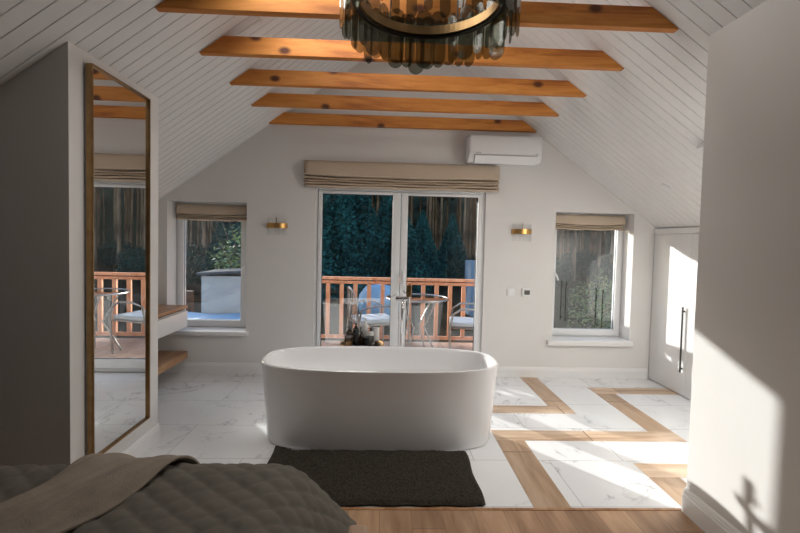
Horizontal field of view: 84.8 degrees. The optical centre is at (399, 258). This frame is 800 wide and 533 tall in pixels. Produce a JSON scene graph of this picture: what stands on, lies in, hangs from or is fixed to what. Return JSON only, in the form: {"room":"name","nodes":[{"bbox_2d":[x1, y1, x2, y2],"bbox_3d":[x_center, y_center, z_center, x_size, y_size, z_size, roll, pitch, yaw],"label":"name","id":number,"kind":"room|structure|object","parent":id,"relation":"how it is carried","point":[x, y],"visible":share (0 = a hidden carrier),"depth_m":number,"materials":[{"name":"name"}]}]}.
{"room":"bedroom with bathtub","nodes":[
{"label":"bedroom with bathtub","id":0,"kind":"room"},
{"bbox_2d":[0,41,158,465],"bbox_3d":[-2.521,0.176,2.559,1.746,2.571,0.846,1,2,-2],"label":"wall","id":1,"kind":"structure","parent":0,"point":[43,313],"depth_m":2.17,"materials":[{"name":"paint"}]},
{"bbox_2d":[84,63,150,454],"bbox_3d":[-1.619,0.026,2.550,0.043,2.065,0.570,1,2,-2],"label":"wall mirror","id":2,"kind":"object","parent":1,"relation":"attached to","point":[117,115],"visible":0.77,"depth_m":2.49,"materials":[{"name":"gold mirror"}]},
{"bbox_2d":[121,423,159,457],"bbox_3d":[-1.665,1.220,2.629,0.016,0.120,0.846,1,2,-2],"label":"baseboard","id":3,"kind":"structure","parent":1,"relation":"attached to","point":[139,447],"depth_m":2.86,"materials":[{"name":"white paint"}]},
{"bbox_2d":[0,0,765,228],"bbox_3d":[0.141,-1.109,0.997,6.900,2.801,7.870,1,2,-2],"label":"ceiling","id":4,"kind":"structure","parent":0,"point":[637,129],"depth_m":3.14,"materials":[{"name":"paint"}]},
{"bbox_2d":[269,112,536,132],"bbox_3d":[0.044,-1.405,4.525,2.764,0.112,0.050,1,2,-2],"label":"ceiling beam","id":5,"kind":"structure","parent":4,"relation":"attached to","point":[314,119],"depth_m":4.50,"materials":[{"name":"orange wood"}]},
{"bbox_2d":[251,93,558,116],"bbox_3d":[0.063,-1.382,3.939,2.764,0.112,0.050,1,2,-2],"label":"ceiling beam","id":6,"kind":"structure","parent":4,"relation":"attached to","point":[281,100],"depth_m":3.92,"materials":[{"name":"orange wood"}]},
{"bbox_2d":[230,69,586,97],"bbox_3d":[0.081,-1.361,3.401,2.764,0.112,0.050,1,2,-2],"label":"ceiling beam","id":7,"kind":"structure","parent":4,"relation":"attached to","point":[251,77],"depth_m":3.38,"materials":[{"name":"orange wood"}]},
{"bbox_2d":[199,36,623,70],"bbox_3d":[0.099,-1.340,2.862,2.764,0.112,0.050,1,2,-2],"label":"ceiling beam","id":8,"kind":"structure","parent":4,"relation":"attached to","point":[229,46],"depth_m":2.84,"materials":[{"name":"orange wood"}]},
{"bbox_2d":[155,0,678,32],"bbox_3d":[0.117,-1.318,2.324,2.764,0.112,0.050,1,2,-2],"label":"ceiling beam","id":9,"kind":"structure","parent":4,"relation":"attached to","point":[530,14],"depth_m":2.31,"materials":[{"name":"orange wood"}]},
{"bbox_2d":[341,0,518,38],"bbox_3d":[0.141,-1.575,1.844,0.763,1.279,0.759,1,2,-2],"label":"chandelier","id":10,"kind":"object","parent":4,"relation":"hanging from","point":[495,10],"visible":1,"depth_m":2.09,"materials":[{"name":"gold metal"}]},
{"bbox_2d":[696,143,703,153],"bbox_3d":[2.366,-0.549,2.721,0.611,0.459,0.680,1,2,-2],"label":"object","id":11,"kind":"structure","parent":4,"relation":"attached to","point":[699,148],"depth_m":3.02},
{"bbox_2d":[158,36,656,378],"bbox_3d":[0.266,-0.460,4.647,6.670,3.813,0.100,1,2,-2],"label":"wall","id":12,"kind":"structure","parent":0,"point":[265,172],"depth_m":4.58,"materials":[{"name":"paint"}]},
{"bbox_2d":[168,326,247,335],"bbox_3d":[-2.029,0.769,4.651,0.880,0.043,0.255,1,2,-2],"label":"window sill","id":13,"kind":"structure","parent":12,"relation":"attached to","point":[189,330],"depth_m":4.54,"materials":[{"name":"white paint"}]},
{"bbox_2d":[176,202,246,326],"bbox_3d":[-2.012,0.078,4.757,0.820,1.358,0.150,1,2,-2],"label":"window","id":14,"kind":"structure","parent":12,"relation":"in","point":[181,224],"depth_m":4.75,"materials":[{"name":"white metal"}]},
{"bbox_2d":[175,203,246,220],"bbox_3d":[-1.996,-0.488,4.661,0.748,0.175,0.078,1,2,-2],"label":"blind","id":15,"kind":"object","parent":14,"relation":"attached to","point":[199,212],"visible":0.98,"depth_m":4.64,"materials":[{"name":"beige fabric"}]},
{"bbox_2d":[163,362,262,373],"bbox_3d":[-1.867,1.145,4.582,1.875,0.110,0.014,1,2,-2],"label":"baseboard","id":16,"kind":"structure","parent":12,"relation":"attached to","point":[182,367],"depth_m":4.57,"materials":[{"name":"white paint"}]},
{"bbox_2d":[267,217,287,227],"bbox_3d":[-1.273,-0.332,4.505,0.212,0.185,0.090,1,2,-2],"label":"wall sconce","id":17,"kind":"object","parent":12,"relation":"attached to","point":[269,225],"visible":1,"depth_m":4.48,"materials":[{"name":"gold metal"}]},
{"bbox_2d":[321,340,472,350],"bbox_3d":[-0.043,1.276,5.671,3.480,0.090,1.370,1,2,-2],"label":"deck","id":18,"kind":"object","parent":12,"relation":"attached to","point":[463,346],"depth_m":6.19,"materials":[{"name":"wood"}]},
{"bbox_2d":[346,286,398,341],"bbox_3d":[-0.383,0.788,5.630,0.596,0.874,0.566,0,2,-22],"label":"garden chair","id":19,"kind":"object","parent":18,"relation":"on","point":[382,319],"visible":0.85,"depth_m":5.48,"materials":[{"name":"metal"}]},
{"bbox_2d":[353,313,389,324],"bbox_3d":[-0.342,0.777,5.647,0.480,0.055,0.470,0,2,-22],"label":"seat cushion","id":20,"kind":"object","parent":19,"relation":"on","point":[382,318],"depth_m":5.48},
{"bbox_2d":[321,276,474,339],"bbox_3d":[-0.035,0.765,5.627,3.450,0.935,1.320,1,2,-2],"label":"balcony railing","id":21,"kind":"object","parent":18,"relation":"on","point":[333,279],"visible":0.17,"depth_m":6.21,"materials":[{"name":"wood"}]},
{"bbox_2d":[386,293,448,347],"bbox_3d":[0.210,0.866,5.549,0.800,0.761,0.800,1,2,-2],"label":"garden table","id":22,"kind":"object","parent":18,"relation":"on","point":[415,297],"visible":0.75,"depth_m":5.48,"materials":[{"name":"silver glass"}]},
{"bbox_2d":[448,303,473,348],"bbox_3d":[0.916,0.822,5.564,0.596,0.874,0.566,2,2,7],"label":"garden chair","id":23,"kind":"object","parent":18,"relation":"on","point":[466,323],"visible":0.3,"depth_m":5.35,"materials":[{"name":"metal"}]},
{"bbox_2d":[450,316,472,327],"bbox_3d":[0.872,0.809,5.569,0.480,0.055,0.470,2,2,7],"label":"seat cushion","id":24,"kind":"object","parent":23,"relation":"on","point":[458,322],"depth_m":5.38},
{"bbox_2d":[314,188,485,351],"bbox_3d":[-0.009,0.270,4.661,1.793,1.979,0.191,1,2,-2],"label":"door","id":25,"kind":"structure","parent":12,"relation":"in","point":[400,207],"depth_m":4.62,"materials":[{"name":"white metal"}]},
{"bbox_2d":[303,160,499,191],"bbox_3d":[0.024,-0.848,4.526,2.017,0.276,0.093,1,2,-2],"label":"blind","id":26,"kind":"object","parent":12,"relation":"attached to","point":[317,173],"visible":1,"depth_m":4.50,"materials":[{"name":"beige fabric"}]},
{"bbox_2d":[465,135,541,165],"bbox_3d":[1.058,-1.099,4.489,0.738,0.282,0.217,1,2,-2],"label":"air conditioner","id":27,"kind":"object","parent":12,"relation":"attached to","point":[480,149],"visible":1,"depth_m":4.39,"materials":[{"name":"white plastic"}]},
{"bbox_2d":[507,288,514,295],"bbox_3d":[1.177,0.359,4.653,0.082,0.082,0.014,1,2,-2],"label":"light switch","id":28,"kind":"object","parent":12,"relation":"attached to","point":[510,292],"visible":1,"depth_m":4.65,"materials":[{"name":"white plastic"}]},
{"bbox_2d":[511,224,531,238],"bbox_3d":[1.286,-0.275,4.593,0.212,0.185,0.090,1,2,-2],"label":"wall sconce","id":29,"kind":"object","parent":12,"relation":"attached to","point":[514,231],"visible":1,"depth_m":4.56,"materials":[{"name":"gold metal"}]},
{"bbox_2d":[522,288,529,296],"bbox_3d":[1.339,0.362,4.654,0.085,0.085,0.022,1,2,-2],"label":"thermostat","id":30,"kind":"object","parent":12,"relation":"attached to","point":[525,292],"visible":1,"depth_m":4.64,"materials":[{"name":"white plastic"}]},
{"bbox_2d":[497,366,646,378],"bbox_3d":[1.772,1.226,4.707,1.800,0.110,0.014,1,2,-2],"label":"baseboard","id":31,"kind":"structure","parent":12,"relation":"attached to","point":[539,372],"depth_m":4.71,"materials":[{"name":"white paint"}]},
{"bbox_2d":[551,213,623,336],"bbox_3d":[2.054,0.192,4.898,0.860,1.385,0.150,1,2,-2],"label":"window","id":32,"kind":"structure","parent":12,"relation":"in","point":[618,243],"depth_m":4.90,"materials":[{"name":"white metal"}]},
{"bbox_2d":[555,214,625,230],"bbox_3d":[2.073,-0.392,4.801,0.782,0.165,0.078,1,2,-2],"label":"blind","id":33,"kind":"object","parent":32,"relation":"attached to","point":[570,222],"visible":0.95,"depth_m":4.78,"materials":[{"name":"beige fabric"}]},
{"bbox_2d":[546,336,632,346],"bbox_3d":[2.027,0.902,4.792,0.920,0.053,0.255,1,2,-2],"label":"windowsill","id":34,"kind":"structure","parent":12,"relation":"attached to","point":[555,340],"depth_m":4.68,"materials":[{"name":"white paint"}]},
{"bbox_2d":[140,373,704,532],"bbox_3d":[0.104,1.479,1.113,6.950,0.203,7.700,1,2,-2],"label":"floor","id":35,"kind":"structure","parent":0,"point":[560,455],"depth_m":3.01,"materials":[{"name":"white tile"}]},
{"bbox_2d":[0,463,367,532],"bbox_3d":[-1.371,1.065,0.697,2.564,0.592,2.399,1,2,-2],"label":"bed","id":36,"kind":"object","parent":35,"relation":"on","point":[182,497],"visible":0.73,"depth_m":1.45,"materials":[{"name":"grey fabric"}]},
{"bbox_2d":[0,453,199,532],"bbox_3d":[-1.066,0.790,1.299,0.345,0.133,1.030,2,2,12],"label":"throw blanket","id":37,"kind":"object","parent":36,"relation":"on","point":[90,487],"visible":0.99,"depth_m":1.40,"materials":[{"name":"fabric"}]},
{"bbox_2d":[267,445,484,505],"bbox_3d":[-0.184,1.285,2.636,1.290,0.045,0.609,1,2,-2],"label":"bath mat","id":38,"kind":"object","parent":35,"relation":"on","point":[349,477],"visible":0.85,"depth_m":2.61,"materials":[{"name":"fabric"}]},
{"bbox_2d":[261,346,497,450],"bbox_3d":[-0.145,1.007,3.209,1.685,0.566,0.710,1,2,-2],"label":"bathtub","id":39,"kind":"object","parent":35,"relation":"on","point":[386,398],"visible":1,"depth_m":2.92,"materials":[{"name":"ceramic"}]},
{"bbox_2d":[391,285,411,346],"bbox_3d":[0.032,0.751,3.704,0.177,1.055,0.237,0,3,-31],"label":"tap","id":40,"kind":"object","parent":35,"relation":"on","point":[409,287],"visible":0.59,"depth_m":3.74,"materials":[{"name":"silver metal"}]},
{"bbox_2d":[648,227,698,399],"bbox_3d":[3.014,0.544,3.568,0.604,1.619,2.316,1,2,-2],"label":"door","id":41,"kind":"structure","parent":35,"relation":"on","point":[675,249],"depth_m":4.33,"materials":[{"name":"white paint"}]},
{"bbox_3d":[-0.342,1.014,3.894,0.400,0.497,0.400,1,2,-2],"label":"side table","id":42,"kind":"object","parent":35,"relation":"on","visible":0},
{"bbox_2d":[340,340,383,345],"bbox_3d":[-0.336,0.755,3.884,0.392,0.020,0.392,1,2,-2],"label":"tray","id":43,"kind":"object","parent":42,"relation":"on","point":[381,343],"visible":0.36,"depth_m":3.88,"materials":[{"name":"gold metal"}]},
{"bbox_2d":[344,335,351,345],"bbox_3d":[-0.446,0.712,3.788,0.068,0.094,0.068,1,2,-2],"label":"candle jar","id":44,"kind":"object","parent":43,"relation":"on","point":[348,338],"visible":0.76,"depth_m":3.76,"materials":[{"name":"glass"}]},
{"bbox_2d":[346,327,352,342],"bbox_3d":[-0.449,0.680,3.876,0.061,0.150,0.060,1,2,-2],"label":"pump bottle","id":45,"kind":"object","parent":43,"relation":"on","point":[349,332],"visible":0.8,"depth_m":3.86,"materials":[{"name":"black metal"}]},
{"bbox_2d":[353,323,358,342],"bbox_3d":[-0.396,0.667,3.918,0.059,0.175,0.056,1,2,-2],"label":"pump bottle","id":46,"kind":"object","parent":43,"relation":"on","point":[355,328],"visible":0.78,"depth_m":3.90,"materials":[{"name":"black metal"}]},
{"bbox_2d":[354,330,359,345],"bbox_3d":[-0.377,0.690,3.809,0.050,0.140,0.048,-1,3,-44],"label":"pump bottle","id":47,"kind":"object","parent":43,"relation":"on","point":[356,335],"visible":0.98,"depth_m":3.79,"materials":[{"name":"black plastic"}]},
{"bbox_2d":[359,331,363,344],"bbox_3d":[-0.338,0.699,3.851,0.040,0.120,0.039,1,2,-2],"label":"dropper bottle","id":48,"kind":"object","parent":43,"relation":"on","point":[361,336],"visible":0.94,"depth_m":3.83,"materials":[{"name":"black glass"}]},
{"bbox_2d":[362,318,368,335],"bbox_3d":[-0.316,0.648,3.960,0.064,0.215,0.063,1,2,-2],"label":"pump bottle","id":49,"kind":"object","parent":43,"relation":"on","point":[365,328],"visible":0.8,"depth_m":3.94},
{"bbox_2d":[363,336,371,345],"bbox_3d":[-0.282,0.721,3.794,0.072,0.082,0.071,1,2,-2],"label":"jar","id":50,"kind":"object","parent":43,"relation":"on","point":[367,340],"visible":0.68,"depth_m":3.77,"materials":[{"name":"black glass"}]},
{"bbox_2d":[368,328,373,344],"bbox_3d":[-0.261,0.687,3.883,0.058,0.145,0.054,1,2,-2],"label":"pump bottle","id":51,"kind":"object","parent":43,"relation":"on","point":[370,333],"visible":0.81,"depth_m":3.87,"materials":[{"name":"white plastic"}]},
{"bbox_2d":[373,327,378,343],"bbox_3d":[-0.215,0.688,3.915,0.060,0.143,0.059,1,2,-2],"label":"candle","id":52,"kind":"object","parent":43,"relation":"on","point":[375,329],"visible":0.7,"depth_m":3.89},
{"bbox_2d":[686,0,799,532],"bbox_3d":[2.653,0.319,-0.167,1.995,2.740,5.063,1,2,-2],"label":"wall","id":53,"kind":"structure","parent":0,"point":[744,446],"depth_m":1.98,"materials":[{"name":"paint"}]},
{"bbox_2d":[681,487,741,532],"bbox_3d":[1.616,1.397,-0.059,0.022,0.130,4.863,1,2,-2],"label":"baseboard","id":54,"kind":"structure","parent":53,"relation":"attached to","point":[693,507],"depth_m":2.21,"materials":[{"name":"white paint"}]},
{"bbox_3d":[-2.849,0.522,3.361,0.200,1.802,2.337,1,2,-2],"label":"wall","id":55,"kind":"structure","parent":0,"visible":0},
{"bbox_2d":[158,305,187,338],"bbox_3d":[-2.471,0.611,3.879,0.592,0.222,1.304,1,2,-2],"label":"vanity unit","id":56,"kind":"object","parent":55,"relation":"attached to","point":[171,318],"visible":0.26,"depth_m":4.24,"materials":[{"name":"white paint"}]},
{"bbox_2d":[158,351,187,374],"bbox_3d":[-2.481,1.016,3.894,0.592,0.072,1.304,1,2,-2],"label":"oak shelf","id":57,"kind":"object","parent":55,"relation":"attached to","point":[166,360],"visible":0.24,"depth_m":4.30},
{"label":"outside","id":58,"kind":"structure","parent":0,"visible":0},
{"bbox_2d":[186,259,612,342],"bbox_3d":[-2.474,-0.690,72.462,120.000,0.300,135.050,1,2,-2],"label":"ground","id":59,"kind":"structure","parent":58,"point":[561,316],"depth_m":13.07,"materials":[{"name":"grey"}]},
{"bbox_2d":[186,291,193,311],"bbox_3d":[-5.360,1.077,8.204,2.900,1.000,0.120,1,2,-2],"label":"fence","id":60,"kind":"object","parent":59,"relation":"on","point":[189,294],"visible":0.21,"depth_m":8.19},
{"bbox_2d":[189,220,193,249],"bbox_3d":[-14.523,-10.410,30.627,2.379,21.888,2.216,2,2,17],"label":"pine tree","id":61,"kind":"object","parent":59,"relation":"on","point":[191,221],"visible":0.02,"depth_m":30.85,"materials":[{"name":"green plant"}]},
{"bbox_2d":[186,241,207,262],"bbox_3d":[-14.146,-0.367,29.475,2.124,1.948,2.316,3,3,32],"label":"shrub","id":62,"kind":"object","parent":59,"relation":"on","point":[194,244],"visible":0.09,"depth_m":29.30,"materials":[{"name":"green plant"}]},
{"bbox_2d":[197,221,199,250],"bbox_3d":[-21.783,-11.404,47.590,3.069,22.220,2.880,1,2,-7],"label":"pine tree","id":63,"kind":"object","parent":59,"relation":"on","point":[198,222],"visible":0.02,"depth_m":47.74,"materials":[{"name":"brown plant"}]},
{"bbox_2d":[186,242,212,270],"bbox_3d":[-11.936,-0.088,25.625,2.124,1.790,2.316,0,2,-27],"label":"shrub","id":64,"kind":"object","parent":59,"relation":"on","point":[195,249],"visible":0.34,"depth_m":25.36,"materials":[{"name":"green plant"}]},
{"bbox_2d":[186,250,214,285],"bbox_3d":[-8.536,0.411,17.501,2.316,1.579,2.124,-1,3,-43],"label":"shrub","id":65,"kind":"object","parent":59,"relation":"on","point":[191,272],"visible":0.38,"depth_m":17.62,"materials":[{"name":"green plant"}]},
{"bbox_2d":[202,221,206,255],"bbox_3d":[-12.641,-11.108,28.293,3.202,23.553,3.004,2,2,15],"label":"pine tree","id":66,"kind":"object","parent":59,"relation":"on","point":[204,223],"visible":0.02,"depth_m":28.62,"materials":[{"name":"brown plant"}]},
{"bbox_2d":[207,220,209,246],"bbox_3d":[-22.697,-11.165,52.553,2.910,21.316,2.529,2,2,20],"label":"pine tree","id":67,"kind":"object","parent":59,"relation":"on","point":[208,227],"visible":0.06,"depth_m":52.76,"materials":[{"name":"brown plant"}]},
{"bbox_2d":[187,312,239,319],"bbox_3d":[-3.873,1.034,7.272,4.008,0.131,1.216,1,2,-2],"label":"pool cover","id":68,"kind":"object","parent":59,"relation":"on","point":[190,315],"visible":0.09,"depth_m":7.57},
{"bbox_2d":[196,268,240,313],"bbox_3d":[-2.664,0.880,8.357,2.010,1.510,0.940,1,2,-2],"label":"storage box","id":69,"kind":"object","parent":59,"relation":"on","point":[220,288],"visible":0.29,"depth_m":7.93,"materials":[{"name":"plastic"}]},
{"bbox_2d":[202,221,240,275],"bbox_3d":[-8.653,-1.169,22.696,3.422,5.043,3.378,3,3,39],"label":"young spruce","id":70,"kind":"object","parent":59,"relation":"on","point":[222,236],"visible":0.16,"depth_m":22.12,"materials":[{"name":"green plant"}]},
{"bbox_2d":[206,221,240,269],"bbox_3d":[-3.560,0.233,9.879,2.209,2.654,2.381,2,2,24],"label":"shrub","id":71,"kind":"object","parent":59,"relation":"on","point":[228,247],"visible":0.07,"depth_m":9.35,"materials":[{"name":"green plant"}]},
{"bbox_2d":[222,221,240,268],"bbox_3d":[-5.455,-1.871,18.766,4.618,7.274,4.626,1,2,-3],"label":"young spruce","id":72,"kind":"object","parent":59,"relation":"on","point":[237,228],"visible":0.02,"depth_m":18.07,"materials":[{"name":"green plant"}]},
{"bbox_2d":[322,194,373,304],"bbox_3d":[-2.724,-1.396,15.416,4.206,6.612,4.198,0,3,-35],"label":"young spruce","id":73,"kind":"object","parent":59,"relation":"on","point":[341,224],"visible":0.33,"depth_m":14.84,"materials":[{"name":"green plant"}]},
{"bbox_2d":[327,195,389,274],"bbox_3d":[-2.655,-2.205,21.880,5.038,7.935,5.047,2,2,21],"label":"young spruce","id":74,"kind":"object","parent":59,"relation":"on","point":[363,217],"visible":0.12,"depth_m":21.17,"materials":[{"name":"green plant"}]},
{"bbox_2d":[358,284,398,315],"bbox_3d":[-0.569,1.112,12.041,1.150,0.860,0.828,1,2,-2],"label":"boulder","id":75,"kind":"object","parent":59,"relation":"on","point":[376,288],"visible":0.36,"depth_m":11.72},
{"bbox_2d":[359,194,431,292],"bbox_3d":[-0.302,-0.904,18.171,3.547,5.296,3.593,3,3,31],"label":"young spruce","id":76,"kind":"object","parent":59,"relation":"on","point":[382,239],"visible":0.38,"depth_m":17.72,"materials":[{"name":"green plant"}]},
{"bbox_2d":[410,196,413,230],"bbox_3d":[1.342,-10.590,42.763,2.430,22.060,2.589,2,2,11],"label":"pine tree","id":77,"kind":"object","parent":59,"relation":"on","point":[412,198],"visible":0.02,"depth_m":42.94,"materials":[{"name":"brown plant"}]},
{"bbox_2d":[412,210,443,281],"bbox_3d":[1.133,-0.503,22.643,2.738,4.035,2.702,0,2,-26],"label":"young spruce","id":78,"kind":"object","parent":59,"relation":"on","point":[422,229],"visible":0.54,"depth_m":22.33,"materials":[{"name":"green plant"}]},
{"bbox_2d":[427,197,431,231],"bbox_3d":[2.526,-9.698,35.201,2.961,20.920,3.155,0,3,-34],"label":"pine tree","id":79,"kind":"object","parent":59,"relation":"on","point":[430,198],"visible":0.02,"depth_m":35.36,"materials":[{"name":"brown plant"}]},
{"bbox_2d":[432,197,435,248],"bbox_3d":[3.276,-9.282,40.769,2.666,19.691,2.455,1,2,-7],"label":"pine tree","id":80,"kind":"object","parent":59,"relation":"on","point":[433,214],"visible":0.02,"depth_m":40.97,"materials":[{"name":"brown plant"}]},
{"bbox_2d":[434,197,439,245],"bbox_3d":[3.687,-8.609,43.601,2.773,18.147,2.614,0,3,-31],"label":"pine tree","id":81,"kind":"object","parent":59,"relation":"on","point":[435,197],"visible":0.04,"depth_m":43.88,"materials":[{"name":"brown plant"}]},
{"bbox_2d":[434,197,442,257],"bbox_3d":[3.207,-8.716,32.626,2.540,19.188,2.758,2,2,13],"label":"pine tree","id":82,"kind":"object","parent":59,"relation":"on","point":[441,210],"visible":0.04,"depth_m":32.80,"materials":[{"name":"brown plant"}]},
{"bbox_2d":[437,197,439,251],"bbox_3d":[5.455,-11.964,60.444,2.453,23.633,2.614,1,2,-12],"label":"pine tree","id":83,"kind":"object","parent":59,"relation":"on","point":[439,197],"visible":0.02,"depth_m":60.64,"materials":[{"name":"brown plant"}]},
{"bbox_2d":[432,197,446,249],"bbox_3d":[5.149,-9.271,57.764,2.742,18.443,2.585,1,2,1],"label":"pine tree","id":84,"kind":"object","parent":59,"relation":"on","point":[438,200],"visible":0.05,"depth_m":57.76,"materials":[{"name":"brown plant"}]},
{"bbox_2d":[438,197,454,237],"bbox_3d":[5.580,-9.029,53.013,2.331,18.348,2.474,1,2,-5],"label":"pine tree","id":85,"kind":"object","parent":59,"relation":"on","point":[451,199],"visible":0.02,"depth_m":53.13,"materials":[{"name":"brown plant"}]},
{"bbox_2d":[445,197,448,228],"bbox_3d":[5.342,-10.158,48.732,2.912,20.926,3.104,1,2,-19],"label":"pine tree","id":86,"kind":"object","parent":59,"relation":"on","point":[447,209],"visible":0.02,"depth_m":48.86,"materials":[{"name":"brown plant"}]},
{"bbox_2d":[433,214,467,278],"bbox_3d":[3.033,-0.573,25.608,2.738,4.035,2.702,1,2,-10],"label":"young spruce","id":87,"kind":"object","parent":59,"relation":"on","point":[452,243],"visible":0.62,"depth_m":25.30,"materials":[{"name":"green plant"}]},
{"bbox_2d":[438,255,474,286],"bbox_3d":[2.678,0.615,19.313,2.124,1.562,2.316,3,3,41],"label":"shrub","id":88,"kind":"object","parent":59,"relation":"on","point":[460,276],"visible":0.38,"depth_m":18.98,"materials":[{"name":"green plant"}]},
{"bbox_2d":[456,198,462,237],"bbox_3d":[5.725,-9.482,40.082,2.714,20.261,2.499,0,2,-22],"label":"pine tree","id":89,"kind":"object","parent":59,"relation":"on","point":[460,198],"visible":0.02,"depth_m":40.27,"materials":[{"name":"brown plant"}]},
{"bbox_2d":[462,198,470,270],"bbox_3d":[4.596,-9.337,29.658,2.403,20.723,2.579,0,3,-38],"label":"pine tree","id":90,"kind":"object","parent":59,"relation":"on","point":[465,199],"visible":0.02,"depth_m":29.83,"materials":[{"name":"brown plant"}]},
{"bbox_2d":[462,198,473,258],"bbox_3d":[5.749,-9.208,35.081,3.190,20.100,3.006,3,3,37],"label":"pine tree","id":91,"kind":"object","parent":59,"relation":"on","point":[468,209],"visible":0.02,"depth_m":35.22,"materials":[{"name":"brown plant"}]},
{"bbox_2d":[465,260,474,315],"bbox_3d":[2.167,0.826,12.572,0.470,1.520,0.900,1,2,-2],"label":"garden shed","id":92,"kind":"object","parent":59,"relation":"on","point":[469,264],"visible":0.29,"depth_m":12.19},
{"bbox_2d":[468,198,472,258],"bbox_3d":[6.262,-10.715,37.696,3.267,22.935,3.065,0,3,-39],"label":"pine tree","id":93,"kind":"object","parent":59,"relation":"on","point":[471,199],"visible":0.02,"depth_m":37.83,"materials":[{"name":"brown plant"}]},
{"bbox_2d":[471,198,473,257],"bbox_3d":[9.543,-11.319,55.568,2.961,22.914,2.727,0,3,-29],"label":"pine tree","id":94,"kind":"object","parent":59,"relation":"on","point":[473,198],"visible":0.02,"depth_m":55.85,"materials":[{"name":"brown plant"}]},
{"bbox_2d":[472,198,475,255],"bbox_3d":[7.458,-10.890,42.733,2.779,22.950,2.608,3,3,39],"label":"pine tree","id":95,"kind":"object","parent":59,"relation":"on","point":[474,225],"visible":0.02,"depth_m":42.98,"materials":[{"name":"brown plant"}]},
{"bbox_2d":[557,229,561,272],"bbox_3d":[11.486,-10.015,30.430,2.889,22.344,2.711,0,3,-35],"label":"pine tree","id":96,"kind":"object","parent":59,"relation":"on","point":[560,230],"visible":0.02,"depth_m":30.77,"materials":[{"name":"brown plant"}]},
{"bbox_2d":[555,269,563,288],"bbox_3d":[5.867,0.767,19.426,2.124,1.399,2.316,-1,3,-44],"label":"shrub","id":97,"kind":"object","parent":59,"relation":"on","point":[557,269],"visible":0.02,"depth_m":19.41,"materials":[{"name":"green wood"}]},
{"bbox_2d":[561,229,565,253],"bbox_3d":[15.176,-9.222,39.590,2.465,20.228,2.836,1,2,2],"label":"pine tree","id":98,"kind":"object","parent":59,"relation":"on","point":[563,230],"visible":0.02,"depth_m":39.98,"materials":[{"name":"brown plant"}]},
{"bbox_2d":[555,258,573,281],"bbox_3d":[7.713,0.573,22.715,2.316,1.621,2.124,3,3,33],"label":"shrub","id":99,"kind":"object","parent":59,"relation":"on","point":[565,265],"visible":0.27,"depth_m":22.27,"materials":[{"name":"green plant"}]},
{"bbox_2d":[563,229,571,263],"bbox_3d":[13.327,-8.011,34.092,3.049,18.143,2.874,2,2,14],"label":"pine tree","id":100,"kind":"object","parent":59,"relation":"on","point":[566,239],"visible":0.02,"depth_m":34.16,"materials":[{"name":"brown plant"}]},
{"bbox_2d":[556,249,590,277],"bbox_3d":[10.900,0.319,27.557,2.124,1.909,2.316,2,2,20],"label":"shrub","id":101,"kind":"object","parent":59,"relation":"on","point":[583,261],"visible":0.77,"depth_m":27.26,"materials":[{"name":"green plant"}]},
{"bbox_2d":[571,230,576,280],"bbox_3d":[10.196,-8.744,24.831,2.469,20.177,2.317,1,2,-14],"label":"pine tree","id":102,"kind":"object","parent":59,"relation":"on","point":[574,231],"visible":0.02,"depth_m":25.00,"materials":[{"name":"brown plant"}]},
{"bbox_2d":[577,230,585,253],"bbox_3d":[15.343,-9.057,37.112,2.982,20.095,2.893,3,3,40],"label":"pine tree","id":103,"kind":"object","parent":59,"relation":"on","point":[579,244],"visible":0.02,"depth_m":37.31,"materials":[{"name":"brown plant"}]},
{"bbox_2d":[566,269,612,328],"bbox_3d":[4.164,0.989,9.430,1.113,1.542,1.202,2,2,26],"label":"shrub","id":104,"kind":"object","parent":59,"relation":"on","point":[600,296],"visible":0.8,"depth_m":9.37,"materials":[{"name":"green plant"}]},
{"bbox_2d":[576,249,603,272],"bbox_3d":[12.843,0.218,30.609,2.124,1.967,2.316,0,3,-35],"label":"shrub","id":105,"kind":"object","parent":59,"relation":"on","point":[592,258],"visible":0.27,"depth_m":30.20,"materials":[{"name":"green plant"}]},
{"bbox_2d":[593,230,596,262],"bbox_3d":[17.743,-10.044,38.835,2.734,22.048,2.913,0,3,-32],"label":"pine tree","id":106,"kind":"object","parent":59,"relation":"on","point":[595,231],"visible":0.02,"depth_m":39.09,"materials":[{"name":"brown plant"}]},
{"bbox_2d":[593,231,604,279],"bbox_3d":[12.350,-10.221,26.312,3.017,23.116,2.779,2,2,4],"label":"pine tree","id":107,"kind":"object","parent":59,"relation":"on","point":[599,253],"visible":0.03,"depth_m":26.56,"materials":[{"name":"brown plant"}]},
{"bbox_2d":[601,230,606,263],"bbox_3d":[23.833,-9.505,50.351,2.902,20.371,3.092,0,3,-30],"label":"pine tree","id":108,"kind":"object","parent":59,"relation":"on","point":[604,232],"visible":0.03,"depth_m":50.57,"materials":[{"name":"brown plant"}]},
{"bbox_2d":[596,260,613,283],"bbox_3d":[11.236,0.719,22.265,2.124,1.530,2.316,2,2,9],"label":"shrub","id":109,"kind":"object","parent":59,"relation":"on","point":[608,267],"visible":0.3,"depth_m":22.25,"materials":[{"name":"green plant"}]},
{"bbox_2d":[602,252,613,270],"bbox_3d":[15.856,0.213,31.177,2.124,2.076,2.316,1,2,-3],"label":"shrub","id":110,"kind":"object","parent":59,"relation":"on","point":[610,254],"visible":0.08,"depth_m":31.68,"materials":[{"name":"green plant"}]},
{"bbox_2d":[609,230,614,272],"bbox_3d":[16.366,-10.489,32.687,2.952,23.348,3.146,1,2,-3],"label":"pine tree","id":111,"kind":"object","parent":59,"relation":"on","point":[612,231],"visible":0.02,"depth_m":32.99,"materials":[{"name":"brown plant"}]},
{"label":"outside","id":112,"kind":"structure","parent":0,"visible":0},
{"bbox_2d":[188,195,611,259],"bbox_3d":[6.134,-13.124,57.962,166.950,26.471,75.604,1,2,-2],"label":"wooded hillside","id":113,"kind":"structure","parent":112,"point":[416,201],"depth_m":69.76,"materials":[{"name":"plant"}]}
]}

